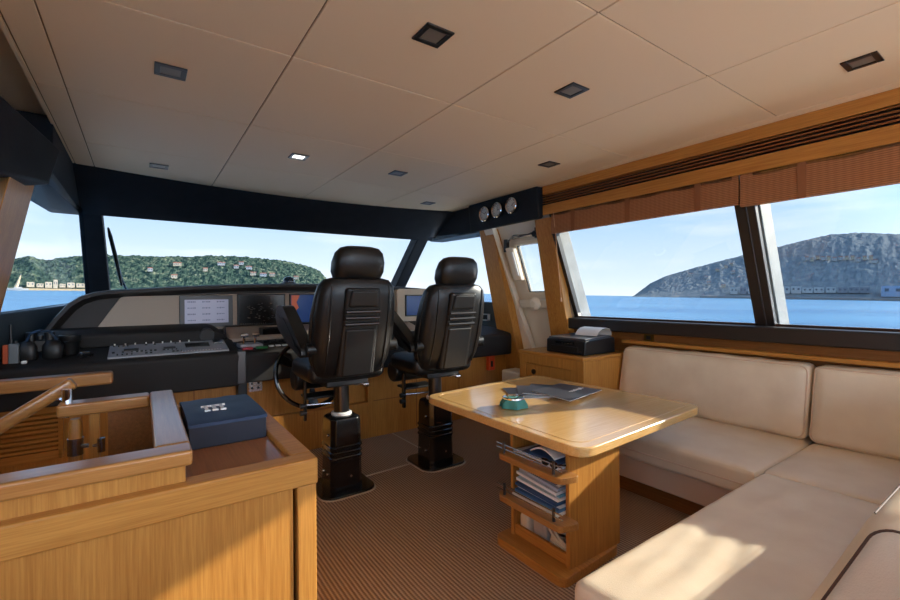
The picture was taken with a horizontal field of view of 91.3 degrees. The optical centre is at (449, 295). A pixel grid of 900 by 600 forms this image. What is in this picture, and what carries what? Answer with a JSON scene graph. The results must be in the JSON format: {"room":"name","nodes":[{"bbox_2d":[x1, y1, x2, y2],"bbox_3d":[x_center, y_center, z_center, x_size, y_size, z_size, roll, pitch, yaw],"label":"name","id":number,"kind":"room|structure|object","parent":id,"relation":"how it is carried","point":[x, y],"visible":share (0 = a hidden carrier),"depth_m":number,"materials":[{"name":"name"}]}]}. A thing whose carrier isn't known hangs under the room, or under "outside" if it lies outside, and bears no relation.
{"room":"control cabin","nodes":[
{"label":"control cabin","id":0,"kind":"room"},
{"bbox_2d":[0,303,67,362],"bbox_3d":[-3.087,0.365,3.358,0.368,0.616,2.446,0,0,-35],"label":"lining","id":1,"kind":"object","parent":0,"point":[22,321],"visible":0.08,"depth_m":2.87,"materials":[{"name":"grey"}]},
{"bbox_2d":[79,214,110,293],"bbox_3d":[-3.328,-0.315,4.135,0.194,0.820,1.077,0,0,-35],"label":"pillar","id":2,"kind":"structure","parent":0,"point":[92,228],"depth_m":3.99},
{"bbox_2d":[0,355,505,473],"bbox_3d":[-1.027,0.953,3.743,4.200,0.710,0.122,0,0,-35],"label":"wall","id":3,"kind":"structure","parent":0,"point":[379,409],"depth_m":3.85,"materials":[{"name":"brown wood"}]},
{"bbox_2d":[0,406,63,467],"bbox_3d":[-2.524,0.834,2.620,0.340,0.330,0.025,0,0,-35],"label":"air vent","id":4,"kind":"object","parent":3,"relation":"in","point":[39,437],"visible":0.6,"depth_m":2.63,"materials":[{"name":"brown wood"}]},
{"bbox_2d":[236,383,246,394],"bbox_3d":[-1.567,0.706,3.304,0.065,0.112,0.096,0,0,-35],"label":"junction box","id":5,"kind":"object","parent":3,"relation":"attached to","point":[242,388],"visible":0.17,"depth_m":3.26,"materials":[{"name":"black plastic"}]},
{"bbox_2d":[248,381,261,391],"bbox_3d":[-1.503,0.694,3.400,0.100,0.095,0.011,0,0,-35],"label":"power socket","id":6,"kind":"object","parent":3,"relation":"attached to","point":[254,386],"visible":0.8,"depth_m":3.39,"materials":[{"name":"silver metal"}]},
{"bbox_2d":[0,284,510,412],"bbox_3d":[-1.552,0.263,4.430,3.905,0.767,2.160,0,0,-35],"label":"console","id":7,"kind":"object","parent":3,"relation":"on","point":[177,339],"visible":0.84,"depth_m":3.24,"materials":[{"name":"black"}]},
{"bbox_2d":[2,325,19,363],"bbox_3d":[-2.552,0.285,2.558,0.070,0.232,0.040,0,0,-35],"label":"radio","id":8,"kind":"object","parent":7,"relation":"on","point":[10,353],"visible":0.9,"depth_m":2.55,"materials":[{"name":"grey plastic"}]},
{"bbox_2d":[19,329,64,360],"bbox_3d":[-2.470,0.292,2.650,0.220,0.183,0.112,0,0,-35],"label":"binoculars","id":9,"kind":"object","parent":7,"relation":"on","point":[50,347],"visible":0.96,"depth_m":2.64,"materials":[{"name":"black plastic"}]},
{"bbox_2d":[58,334,80,355],"bbox_3d":[-2.404,0.310,2.783,0.112,0.130,0.112,0,0,-35],"label":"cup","id":10,"kind":"object","parent":7,"relation":"on","point":[71,342],"visible":0.8,"depth_m":2.75,"materials":[{"name":"black plastic"}]},
{"bbox_2d":[77,351,93,357],"bbox_3d":[-2.277,0.369,2.745,0.082,0.034,0.093,0,0,-35],"label":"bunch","id":11,"kind":"object","parent":7,"relation":"on","point":[89,353],"visible":1,"depth_m":2.75,"materials":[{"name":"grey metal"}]},
{"bbox_2d":[124,348,138,351],"bbox_3d":[-2.123,0.361,2.931,0.080,0.014,0.040,0,0,-35],"label":"switch","id":12,"kind":"object","parent":7,"relation":"attached to","point":[131,349],"depth_m":2.92,"materials":[{"name":"black plastic"}]},
{"bbox_2d":[44,284,422,331],"bbox_3d":[-1.694,0.127,4.704,3.820,0.492,1.550,0,0,-35],"label":"hood","id":13,"kind":"object","parent":7,"relation":"attached to","point":[231,306],"depth_m":3.55,"materials":[{"name":"grey leather"}]},
{"bbox_2d":[280,277,296,283],"bbox_3d":[-1.513,-0.142,4.130,0.150,0.075,0.150,0,0,-35],"label":"compass","id":14,"kind":"object","parent":7,"relation":"on","point":[287,280],"visible":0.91,"depth_m":4.09,"materials":[{"name":"black plastic"}]},
{"bbox_2d":[273,345,333,408],"bbox_3d":[-1.062,0.578,3.319,0.531,0.512,0.231,0,0,-35],"label":"steering wheel","id":15,"kind":"object","parent":7,"relation":"attached to","point":[282,360],"visible":0.34,"depth_m":3.19,"materials":[{"name":"black"}]},
{"bbox_2d":[486,356,494,370],"bbox_3d":[0.431,0.707,4.652,0.085,0.160,0.063,0,0,-35],"label":"handset","id":16,"kind":"object","parent":3,"relation":"attached to","point":[490,360],"visible":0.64,"depth_m":4.63,"materials":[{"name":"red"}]},
{"bbox_2d":[391,239,426,286],"bbox_3d":[-0.623,-0.335,6.029,0.180,0.820,1.076,0,0,-35],"label":"pillar","id":17,"kind":"structure","parent":0,"point":[415,248],"depth_m":5.85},
{"bbox_2d":[0,0,899,211],"bbox_3d":[0.251,-0.932,1.584,3.960,0.400,7.500,0,0,-35],"label":"ceiling","id":18,"kind":"structure","parent":0,"point":[344,85],"depth_m":2.06,"materials":[{"name":"beige paint"}]},
{"bbox_2d":[0,96,59,185],"bbox_3d":[-2.028,-0.634,1.875,0.416,0.402,1.570,0,0,-35],"label":"pod","id":19,"kind":"object","parent":18,"relation":"attached to","point":[27,156],"visible":1,"depth_m":2.00,"materials":[{"name":"black plastic"}]},
{"bbox_2d":[16,110,80,214],"bbox_3d":[-2.838,-0.856,3.033,0.336,0.345,1.498,0,0,-35],"label":"soffit","id":20,"kind":"structure","parent":18,"relation":"attached to","point":[60,195],"depth_m":2.92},
{"bbox_2d":[149,163,168,169],"bbox_3d":[-2.207,-0.980,3.337,0.120,0.007,0.120,0,0,-35],"label":"recessed light","id":21,"kind":"object","parent":18,"relation":"in","point":[151,165],"visible":1,"depth_m":3.33,"materials":[{"name":"grey metal"}]},
{"bbox_2d":[154,61,187,80],"bbox_3d":[-1.231,-0.987,1.940,0.120,0.007,0.120,0,0,-35],"label":"recessed light","id":22,"kind":"object","parent":18,"relation":"in","point":[161,69],"visible":1,"depth_m":1.94,"materials":[{"name":"grey metal"}]},
{"bbox_2d":[73,163,454,240],"bbox_3d":[-1.543,-0.868,4.531,3.920,0.342,0.694,0,0,-35],"label":"soffit","id":23,"kind":"object","parent":18,"relation":"attached to","point":[101,191],"depth_m":4.23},
{"bbox_2d":[288,153,309,160],"bbox_3d":[-1.078,-0.988,3.133,0.120,0.007,0.120,0,0,-35],"label":"recessed light","id":24,"kind":"object","parent":18,"relation":"in","point":[293,155],"visible":1,"depth_m":3.12,"materials":[{"name":"grey metal"}]},
{"bbox_2d":[388,170,407,175],"bbox_3d":[-0.423,-0.993,3.574,0.120,0.007,0.120,0,0,-35],"label":"recessed light","id":25,"kind":"object","parent":18,"relation":"in","point":[395,172],"visible":1,"depth_m":3.57,"materials":[{"name":"grey metal"}]},
{"bbox_2d":[412,22,454,48],"bbox_3d":[-0.065,-0.996,1.687,0.120,0.007,0.120,0,0,-35],"label":"recessed light","id":26,"kind":"object","parent":18,"relation":"in","point":[430,34],"visible":1,"depth_m":1.68,"materials":[{"name":"grey metal"}]},
{"bbox_2d":[430,208,479,241],"bbox_3d":[0.187,-0.879,5.372,0.336,0.345,1.138,0,0,-35],"label":"soffit","id":27,"kind":"structure","parent":18,"relation":"attached to","point":[458,226],"depth_m":5.25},
{"bbox_2d":[469,187,544,231],"bbox_3d":[0.608,-0.854,4.523,0.262,0.299,1.036,0,0,-35],"label":"pod","id":28,"kind":"object","parent":18,"relation":"attached to","point":[530,200],"visible":0.74,"depth_m":4.29,"materials":[{"name":"black plastic"}]},
{"bbox_2d":[479,207,491,221],"bbox_3d":[0.367,-0.853,4.608,0.052,0.156,0.156,0,0,-35],"label":"gauge","id":29,"kind":"object","parent":28,"relation":"attached to","point":[485,213],"visible":1,"depth_m":4.60,"materials":[{"name":"silver metal"}]},
{"bbox_2d":[491,202,504,217],"bbox_3d":[0.482,-0.864,4.444,0.052,0.156,0.156,0,0,-35],"label":"gauge","id":30,"kind":"object","parent":28,"relation":"attached to","point":[498,209],"visible":1,"depth_m":4.43,"materials":[{"name":"silver metal"}]},
{"bbox_2d":[505,197,518,213],"bbox_3d":[0.602,-0.875,4.272,0.052,0.156,0.156,0,0,-35],"label":"gauge","id":31,"kind":"object","parent":28,"relation":"attached to","point":[512,204],"visible":1,"depth_m":4.26,"materials":[{"name":"silver metal"}]},
{"bbox_2d":[538,161,559,167],"bbox_3d":[0.756,-1.002,3.359,0.120,0.007,0.120,0,0,-35],"label":"recessed light","id":32,"kind":"object","parent":18,"relation":"in","point":[548,164],"visible":1,"depth_m":3.36,"materials":[{"name":"grey metal"}]},
{"bbox_2d":[554,82,589,98],"bbox_3d":[0.594,-1.001,2.148,0.120,0.007,0.120,0,0,-35],"label":"recessed light","id":33,"kind":"object","parent":18,"relation":"in","point":[573,89],"visible":1,"depth_m":2.15,"materials":[{"name":"grey metal"}]},
{"bbox_2d":[840,51,883,71],"bbox_3d":[1.779,-1.010,1.900,0.120,0.007,0.120,0,0,-35],"label":"recessed light","id":34,"kind":"object","parent":18,"relation":"in","point":[871,58],"visible":1,"depth_m":1.90,"materials":[{"name":"grey metal"}]},
{"bbox_2d":[482,302,496,327],"bbox_3d":[-0.009,0.342,5.709,0.367,0.616,2.126,0,0,-35],"label":"lining","id":35,"kind":"object","parent":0,"point":[488,306],"depth_m":5.13,"materials":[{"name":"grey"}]},
{"bbox_2d":[483,314,489,320],"bbox_3d":[0.420,0.252,5.170,0.035,0.080,0.130,0,0,-35],"label":"vent","id":36,"kind":"object","parent":35,"relation":"attached to","point":[486,317],"visible":0.77,"depth_m":5.15,"materials":[{"name":"grey"}]},
{"bbox_2d":[309,418,690,599],"bbox_3d":[0.779,1.274,1.210,4.250,0.060,6.300,0,0,-35],"label":"floor","id":37,"kind":"structure","parent":0,"point":[417,535],"depth_m":2.36,"materials":[{"name":"carpet"}]},
{"bbox_2d":[0,370,112,394],"bbox_3d":[-2.025,0.829,2.094,0.675,0.872,0.080,0,0,-35],"label":"handrail","id":38,"kind":"object","parent":37,"relation":"on","point":[39,383],"visible":1,"depth_m":2.12,"materials":[{"name":"brown wood"}]},
{"bbox_2d":[0,390,317,599],"bbox_3d":[-1.133,0.819,1.280,1.202,0.880,0.957,0,0,-35],"label":"base cabinet","id":39,"kind":"object","parent":37,"relation":"on","point":[156,517],"visible":0.84,"depth_m":1.06,"materials":[{"name":"brown wood"}]},
{"bbox_2d":[67,417,104,462],"bbox_3d":[-1.322,0.852,1.603,0.111,0.815,0.069,0,0,-35],"label":"latch","id":40,"kind":"object","parent":39,"relation":"attached to","point":[75,441],"visible":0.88,"depth_m":1.58,"materials":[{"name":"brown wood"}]},
{"bbox_2d":[179,394,266,449],"bbox_3d":[-0.806,0.426,1.548,0.226,0.090,0.375,0,0,-35],"label":"box","id":41,"kind":"object","parent":39,"relation":"on","point":[208,422],"visible":0.97,"depth_m":1.43,"materials":[{"name":"blue"}]},
{"bbox_2d":[185,435,285,477],"bbox_3d":[-0.805,0.483,1.514,0.292,0.025,0.852,0,0,-35],"label":"tray","id":42,"kind":"object","parent":39,"relation":"on","point":[270,448],"depth_m":1.29,"materials":[{"name":"brown wood"}]},
{"bbox_2d":[276,246,397,499],"bbox_3d":[-0.715,0.481,2.897,0.641,1.548,0.786,0,0,-35],"label":"chair","id":43,"kind":"object","parent":37,"relation":"on","point":[349,339],"visible":0.98,"depth_m":2.68,"materials":[{"name":"black leather"}]},
{"bbox_2d":[316,433,465,501],"bbox_3d":[-0.580,1.252,3.359,1.124,0.012,0.981,0,0,-35],"label":"trim","id":44,"kind":"structure","parent":37,"relation":"on","point":[408,462],"depth_m":3.12,"materials":[{"name":"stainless steel"}]},
{"bbox_2d":[387,257,483,470],"bbox_3d":[-0.113,0.492,3.331,0.641,1.518,0.786,0,0,-35],"label":"chair","id":45,"kind":"object","parent":37,"relation":"on","point":[446,337],"visible":0.84,"depth_m":3.10,"materials":[{"name":"black leather"}]},
{"bbox_2d":[479,229,523,368],"bbox_3d":[0.624,0.265,4.757,0.383,1.960,0.479,0,0,-35],"label":"post","id":46,"kind":"object","parent":37,"relation":"on","point":[506,319],"visible":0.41,"depth_m":4.71,"materials":[{"name":"brown wood"}]},
{"bbox_2d":[502,368,519,380],"bbox_3d":[0.672,0.995,4.421,0.200,0.500,0.240,0,0,-35],"label":"step","id":47,"kind":"structure","parent":37,"relation":"on","point":[511,373],"depth_m":4.38,"materials":[{"name":"beige"}]},
{"bbox_2d":[429,375,697,587],"bbox_3d":[0.612,0.945,2.708,1.247,0.602,1.360,0,0,-35],"label":"table","id":48,"kind":"object","parent":37,"relation":"on","point":[590,430],"depth_m":2.11,"materials":[{"name":"brown wood"}]},
{"bbox_2d":[499,394,527,409],"bbox_3d":[0.369,0.613,2.557,0.172,0.066,0.154,0,0,-35],"label":"ashtray","id":49,"kind":"object","parent":48,"relation":"on","point":[509,401],"visible":1,"depth_m":2.51,"materials":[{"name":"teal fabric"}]},
{"bbox_2d":[521,513,532,531],"bbox_3d":[0.411,1.151,2.231,0.099,0.115,0.064,0,0,-35],"label":"packet","id":50,"kind":"object","parent":48,"relation":"on","point":[526,521],"visible":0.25,"depth_m":2.19,"materials":[{"name":"beige"}]},
{"bbox_2d":[503,387,550,397],"bbox_3d":[0.561,0.642,2.928,0.470,0.006,0.440,0,0,-35],"label":"brochure","id":51,"kind":"object","parent":48,"relation":"on","point":[513,390],"visible":0.29,"depth_m":2.91,"materials":[{"name":"white paper"}]},
{"bbox_2d":[516,386,551,396],"bbox_3d":[0.634,0.635,2.937,0.480,0.006,0.470,0,0,-35],"label":"brochure","id":52,"kind":"object","parent":51,"relation":"on","point":[520,389],"visible":0.32,"depth_m":2.85,"materials":[{"name":"white paper"}]},
{"bbox_2d":[522,384,550,395],"bbox_3d":[0.685,0.629,2.924,0.450,0.006,0.470,0,0,-35],"label":"brochure","id":53,"kind":"object","parent":52,"relation":"on","point":[528,390],"visible":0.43,"depth_m":2.97,"materials":[{"name":"white paper"}]},
{"bbox_2d":[532,383,600,400],"bbox_3d":[0.766,0.621,2.874,0.405,0.008,0.385,0,0,-35],"label":"brochure","id":54,"kind":"object","parent":53,"relation":"on","point":[567,392],"visible":1,"depth_m":2.85,"materials":[{"name":"white paper"}]},
{"bbox_2d":[499,443,577,484],"bbox_3d":[0.534,0.782,2.144,0.475,0.028,0.454,0,0,-35],"label":"shelf","id":55,"kind":"object","parent":48,"relation":"attached to","point":[569,475],"depth_m":1.96,"materials":[{"name":"brown wood"}]},
{"bbox_2d":[512,491,565,517],"bbox_3d":[0.478,0.964,2.100,0.230,0.012,0.280,0,0,-35],"label":"magazine","id":56,"kind":"object","parent":48,"relation":"on","point":[514,493],"visible":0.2,"depth_m":2.01,"materials":[{"name":"white paper"}]},
{"bbox_2d":[515,487,565,513],"bbox_3d":[0.491,0.949,2.109,0.230,0.016,0.273,0,0,-35],"label":"magazine","id":57,"kind":"object","parent":56,"relation":"on","point":[519,490],"visible":0.31,"depth_m":2.03,"materials":[{"name":"blue paper"}]},
{"bbox_2d":[518,486,565,508],"bbox_3d":[0.503,0.934,2.119,0.230,0.019,0.266,0,0,-35],"label":"magazine","id":58,"kind":"object","parent":57,"relation":"on","point":[562,505],"visible":0.14,"depth_m":1.96,"materials":[{"name":"white paper"}]},
{"bbox_2d":[515,481,565,506],"bbox_3d":[0.487,0.919,2.108,0.230,0.022,0.259,0,0,-35],"label":"magazine","id":59,"kind":"object","parent":58,"relation":"on","point":[518,483],"visible":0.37,"depth_m":2.02,"materials":[{"name":"blue paper"}]},
{"bbox_2d":[516,476,565,501],"bbox_3d":[0.496,0.903,2.122,0.230,0.026,0.264,0,0,-35],"label":"magazine","id":60,"kind":"object","parent":59,"relation":"on","point":[519,478],"visible":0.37,"depth_m":2.04,"materials":[{"name":"white paper"}]},
{"bbox_2d":[519,475,565,497],"bbox_3d":[0.509,0.888,2.132,0.230,0.029,0.257,0,0,-35],"label":"magazine","id":61,"kind":"object","parent":60,"relation":"on","point":[563,494],"visible":0.16,"depth_m":1.98,"materials":[{"name":"blue paper"}]},
{"bbox_2d":[516,470,565,495],"bbox_3d":[0.492,0.873,2.121,0.230,0.032,0.250,0,0,-35],"label":"magazine","id":62,"kind":"object","parent":61,"relation":"on","point":[521,473],"visible":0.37,"depth_m":2.04,"materials":[{"name":"white paper"}]},
{"bbox_2d":[519,468,565,491],"bbox_3d":[0.504,0.858,2.131,0.230,0.036,0.243,0,0,-35],"label":"magazine","id":63,"kind":"object","parent":62,"relation":"on","point":[549,484],"visible":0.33,"depth_m":2.02,"materials":[{"name":"grey paper"}]},
{"bbox_2d":[499,486,578,532],"bbox_3d":[0.535,0.985,2.144,0.475,0.028,0.454,0,0,-35],"label":"shelf","id":64,"kind":"object","parent":48,"relation":"attached to","point":[570,523],"depth_m":1.95,"materials":[{"name":"brown wood"}]},
{"bbox_2d":[513,444,565,469],"bbox_3d":[0.469,0.761,2.101,0.207,0.013,0.301,0,0,-35],"label":"leaflet","id":65,"kind":"object","parent":48,"relation":"on","point":[527,447],"visible":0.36,"depth_m":2.09,"materials":[{"name":"white paper"}]},
{"bbox_2d":[522,445,565,464],"bbox_3d":[0.482,0.746,2.092,0.197,0.013,0.234,0,0,-35],"label":"booklet","id":66,"kind":"object","parent":65,"relation":"on","point":[540,453],"visible":0.26,"depth_m":2.05,"materials":[{"name":"blue paper"}]},
{"bbox_2d":[530,446,564,459],"bbox_3d":[0.495,0.721,2.082,0.170,0.035,0.150,0,0,-35],"label":"crumpled paper","id":67,"kind":"object","parent":66,"relation":"on","point":[555,455],"visible":0.39,"depth_m":2.01,"materials":[{"name":"white paper"}]},
{"bbox_2d":[533,520,564,541],"bbox_3d":[0.491,1.141,2.176,0.163,0.152,0.113,0,0,-35],"label":"plastic bag","id":68,"kind":"object","parent":48,"relation":"on","point":[539,529],"visible":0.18,"depth_m":2.12,"materials":[{"name":"beige plastic"}]},
{"bbox_2d":[541,458,565,468],"bbox_3d":[0.473,0.745,1.976,0.089,0.035,0.104,0,0,-35],"label":"sunglasses","id":69,"kind":"object","parent":48,"relation":"on","point":[545,459],"visible":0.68,"depth_m":1.95,"materials":[{"name":"black plastic"}]},
{"bbox_2d":[519,347,623,389],"bbox_3d":[1.081,0.860,3.832,0.645,0.765,0.705,0,0,-35],"label":"base cabinet","id":70,"kind":"object","parent":37,"relation":"on","point":[601,370],"visible":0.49,"depth_m":3.56,"materials":[{"name":"brown wood"}]},
{"bbox_2d":[547,326,614,355],"bbox_3d":[1.101,0.371,3.729,0.402,0.206,0.400,0,0,-35],"label":"printer","id":71,"kind":"object","parent":70,"relation":"on","point":[586,341],"visible":1,"depth_m":3.62,"materials":[{"name":"black plastic"}]},
{"bbox_2d":[575,346,899,599],"bbox_3d":[1.283,0.825,2.063,2.341,0.832,2.420,0,0,-35],"label":"sofa","id":72,"kind":"object","parent":37,"relation":"on","point":[786,474],"visible":0.82,"depth_m":2.20,"materials":[{"name":"beige leather"}]},
{"bbox_2d":[619,417,814,490],"bbox_3d":[1.511,0.930,2.929,0.938,0.175,1.264,0,0,-35],"label":"seat cushion","id":73,"kind":"object","parent":72,"relation":"on","point":[709,453],"depth_m":2.51,"materials":[{"name":"beige leather"}]},
{"bbox_2d":[620,346,815,438],"bbox_3d":[1.804,0.632,3.133,0.258,0.454,1.249,0,0,-35],"label":"cushion","id":74,"kind":"object","parent":72,"relation":"on","point":[773,397],"depth_m":2.90,"materials":[{"name":"beige leather"}]},
{"bbox_2d":[575,474,879,599],"bbox_3d":[1.220,0.939,1.368,1.440,0.197,0.958,0,0,-35],"label":"seat cushion","id":75,"kind":"object","parent":72,"relation":"on","point":[773,536],"depth_m":1.48,"materials":[{"name":"beige leather"}]},
{"bbox_2d":[764,443,899,504],"bbox_3d":[2.169,0.925,2.033,0.888,0.174,0.953,0,0,-35],"label":"seat cushion","id":76,"kind":"object","parent":72,"relation":"on","point":[862,474],"depth_m":2.15,"materials":[{"name":"beige leather"}]},
{"bbox_2d":[809,485,899,599],"bbox_3d":[1.616,0.640,1.439,1.915,0.439,0.319,0,0,-35],"label":"cushion","id":77,"kind":"object","parent":72,"relation":"on","point":[869,567],"depth_m":0.89,"materials":[{"name":"beige leather"}]},
{"bbox_2d":[809,364,899,460],"bbox_3d":[2.497,0.628,2.145,0.255,0.453,1.160,0,0,-35],"label":"cushion","id":78,"kind":"object","parent":72,"relation":"on","point":[856,410],"depth_m":2.40,"materials":[{"name":"beige leather"}]},
{"bbox_2d":[574,329,899,369],"bbox_3d":[2.298,0.083,2.402,0.420,2.400,6.500,0,0,-35],"label":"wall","id":79,"kind":"structure","parent":0,"point":[817,356],"depth_m":2.85,"materials":[{"name":"brown wood"}]},
{"bbox_2d":[484,220,580,348],"bbox_3d":[0.947,0.218,4.508,0.646,1.950,1.092,0,0,-35],"label":"door","id":80,"kind":"structure","parent":79,"relation":"in","point":[530,306],"depth_m":4.58,"materials":[{"name":"beige"}]},
{"bbox_2d":[535,217,573,335],"bbox_3d":[0.997,-0.112,4.184,0.343,1.210,0.230,0,0,-35],"label":"post","id":81,"kind":"object","parent":79,"relation":"attached to","point":[559,312],"visible":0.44,"depth_m":4.13,"materials":[{"name":"brown wood"}]},
{"bbox_2d":[536,214,590,316],"bbox_3d":[1.118,-0.243,4.238,0.597,1.010,0.242,0,0,-35],"label":"trim","id":82,"kind":"structure","parent":79,"relation":"attached to","point":[565,251],"depth_m":4.14,"materials":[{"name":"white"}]},
{"bbox_2d":[644,334,653,340],"bbox_3d":[1.606,0.340,3.555,0.013,0.053,0.075,0,0,-35],"label":"socket","id":83,"kind":"object","parent":79,"relation":"attached to","point":[647,337],"visible":1,"depth_m":3.55,"materials":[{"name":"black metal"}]},
{"bbox_2d":[574,175,788,325],"bbox_3d":[1.609,-0.262,3.499,0.584,1.000,1.636,0,0,-35],"label":"window","id":84,"kind":"structure","parent":79,"relation":"in","point":[645,319],"depth_m":2.83,"materials":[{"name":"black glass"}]},
{"bbox_2d":[551,175,739,301],"bbox_3d":[1.375,-0.355,3.372,0.071,0.810,1.525,0,0,-35],"label":"blind","id":85,"kind":"object","parent":84,"relation":"attached to","point":[721,193],"visible":0.87,"depth_m":3.19,"materials":[{"name":"brown wood"}]},
{"bbox_2d":[543,87,899,214],"bbox_3d":[2.123,-0.883,2.303,0.070,0.265,4.330,0,0,-35],"label":"trim","id":86,"kind":"structure","parent":79,"relation":"attached to","point":[871,121],"depth_m":2.68,"materials":[{"name":"brown wood"}]},
{"bbox_2d":[568,317,899,351],"bbox_3d":[2.218,0.248,2.711,0.200,0.100,3.700,0,0,-35],"label":"sill","id":87,"kind":"structure","parent":79,"relation":"attached to","point":[840,338],"depth_m":2.85,"materials":[{"name":"black"}]},
{"bbox_2d":[740,142,899,207],"bbox_3d":[2.368,-0.660,1.936,0.038,0.215,1.950,0,0,-35],"label":"blind","id":88,"kind":"object","parent":79,"relation":"attached to","point":[879,166],"visible":0.9,"depth_m":2.39,"materials":[{"name":"brown wood"}]},
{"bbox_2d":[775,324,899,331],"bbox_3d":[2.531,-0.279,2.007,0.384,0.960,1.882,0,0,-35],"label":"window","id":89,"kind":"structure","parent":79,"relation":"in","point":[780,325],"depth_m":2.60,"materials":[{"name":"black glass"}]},
{"bbox_3d":[-0.966,0.092,-0.066,0.060,2.430,6.200,0,0,-35],"label":"wall","id":90,"kind":"structure","parent":0,"visible":0},
{"bbox_2d":[0,177,33,312],"bbox_3d":[-2.216,0.017,2.075,0.347,1.300,0.615,0,0,-35],"label":"post","id":91,"kind":"object","parent":90,"relation":"attached to","point":[15,197],"visible":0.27,"depth_m":2.16,"materials":[{"name":"brown wood"}]},
{"bbox_2d":[0,378,76,433],"bbox_3d":[-1.629,0.522,1.448,0.611,0.427,0.107,0,0,-35],"label":"handrail","id":92,"kind":"object","parent":90,"relation":"attached to","point":[62,392],"visible":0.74,"depth_m":1.57,"materials":[{"name":"brown wood"}]},
{"label":"outside","id":93,"kind":"structure","parent":0,"visible":0},
{"bbox_2d":[1,290,899,328],"bbox_3d":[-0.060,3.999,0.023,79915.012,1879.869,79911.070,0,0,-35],"label":"sea","id":94,"kind":"structure","parent":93,"point":[845,313],"depth_m":142.48,"materials":[{"name":"liquid"}]},
{"bbox_2d":[7,275,28,290],"bbox_3d":[-448.779,-13.748,456.503,17.034,17.405,5.333,0,0,-35],"label":"boat","id":95,"kind":"object","parent":94,"relation":"on","point":[16,286],"visible":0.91,"depth_m":456.07,"materials":[{"name":"white"}]},
{"bbox_2d":[29,288,84,290],"bbox_3d":[-469.387,-6.609,514.364,109.486,5.092,17.146,0,0,-35],"label":"wall","id":96,"kind":"structure","parent":94,"relation":"in","point":[29,288],"depth_m":520.15,"materials":[{"name":"beige stone"}]},
{"bbox_2d":[700,296,899,300],"bbox_3d":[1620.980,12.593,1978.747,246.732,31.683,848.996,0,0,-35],"label":"wall","id":97,"kind":"structure","parent":94,"relation":"in","point":[741,297],"depth_m":1975.99,"materials":[{"name":"grey stone"}]},
{"bbox_3d":[-1.965,-0.351,5.061,3.310,0.749,0.898,0,0,-35],"label":"window","id":98,"kind":"structure","parent":0,"visible":0},
{"bbox_2d":[107,227,126,288],"bbox_3d":[-3.241,-0.317,4.311,0.145,0.599,0.755,0,0,-35],"label":"windscreen wiper","id":99,"kind":"object","parent":98,"relation":"attached to","point":[121,281],"visible":0.91,"depth_m":4.23,"materials":[{"name":"black plastic"}]},
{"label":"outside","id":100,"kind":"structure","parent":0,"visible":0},
{"bbox_2d":[632,232,899,297],"bbox_3d":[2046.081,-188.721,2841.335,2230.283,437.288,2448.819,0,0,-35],"label":"headland","id":101,"kind":"structure","parent":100,"point":[795,270],"depth_m":2329.43,"materials":[{"name":"grey stone"}]},
{"bbox_2d":[730,287,737,293],"bbox_3d":[1436.776,-24.434,2226.119,30.361,34.810,35.927,0,0,-35],"label":"house","id":102,"kind":"structure","parent":101,"relation":"on","point":[733,290],"depth_m":2217.88,"materials":[{"name":"grey"}]},
{"bbox_2d":[791,286,800,293],"bbox_3d":[1637.806,-27.064,2082.756,30.664,34.998,42.760,0,0,-35],"label":"house","id":103,"kind":"structure","parent":101,"relation":"on","point":[794,289],"depth_m":2074.87,"materials":[{"name":"grey"}]},
{"bbox_2d":[802,288,812,292],"bbox_3d":[1670.783,-24.793,2056.393,30.048,27.001,42.483,0,0,-35],"label":"house","id":104,"kind":"structure","parent":101,"relation":"on","point":[804,290],"depth_m":2048.70,"materials":[{"name":"grey"}]},
{"bbox_2d":[814,287,823,292],"bbox_3d":[1702.566,-25.606,2030.176,29.043,26.959,40.410,0,0,-35],"label":"house","id":105,"kind":"structure","parent":101,"relation":"on","point":[816,289],"depth_m":2022.36,"materials":[{"name":"grey"}]},
{"bbox_2d":[826,287,835,292],"bbox_3d":[1734.439,-25.828,2003.029,28.085,26.918,38.308,0,0,-35],"label":"house","id":106,"kind":"structure","parent":101,"relation":"on","point":[828,289],"depth_m":1995.38,"materials":[{"name":"grey"}]},
{"bbox_2d":[837,287,847,292],"bbox_3d":[1763.774,-24.514,1977.249,27.668,26.919,38.140,0,0,-35],"label":"house","id":107,"kind":"structure","parent":101,"relation":"on","point":[839,289],"depth_m":1969.73,"materials":[{"name":"grey"}]},
{"bbox_2d":[849,287,858,292],"bbox_3d":[1792.010,-24.667,1951.707,27.255,26.919,37.969,0,0,-35],"label":"house","id":108,"kind":"structure","parent":101,"relation":"on","point":[851,289],"depth_m":1944.41,"materials":[{"name":"grey"}]},
{"bbox_2d":[860,287,869,292],"bbox_3d":[1817.992,-23.857,1927.534,26.461,26.879,35.844,0,0,-35],"label":"house","id":109,"kind":"structure","parent":101,"relation":"on","point":[862,289],"depth_m":1920.35,"materials":[{"name":"grey"}]},
{"bbox_2d":[881,286,899,296],"bbox_3d":[1878.544,-18.190,1845.117,42.830,48.309,103.718,0,0,-35],"label":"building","id":110,"kind":"structure","parent":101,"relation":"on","point":[886,291],"depth_m":1851.75,"materials":[{"name":"blue"}]},
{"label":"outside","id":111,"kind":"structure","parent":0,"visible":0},
{"bbox_2d":[7,254,326,289],"bbox_3d":[-446.377,-39.059,722.666,607.204,77.411,378.927,0,0,-35],"label":"headland wood","id":112,"kind":"object","parent":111,"point":[134,269],"visible":0.73,"depth_m":660.42,"materials":[{"name":"green plant"}]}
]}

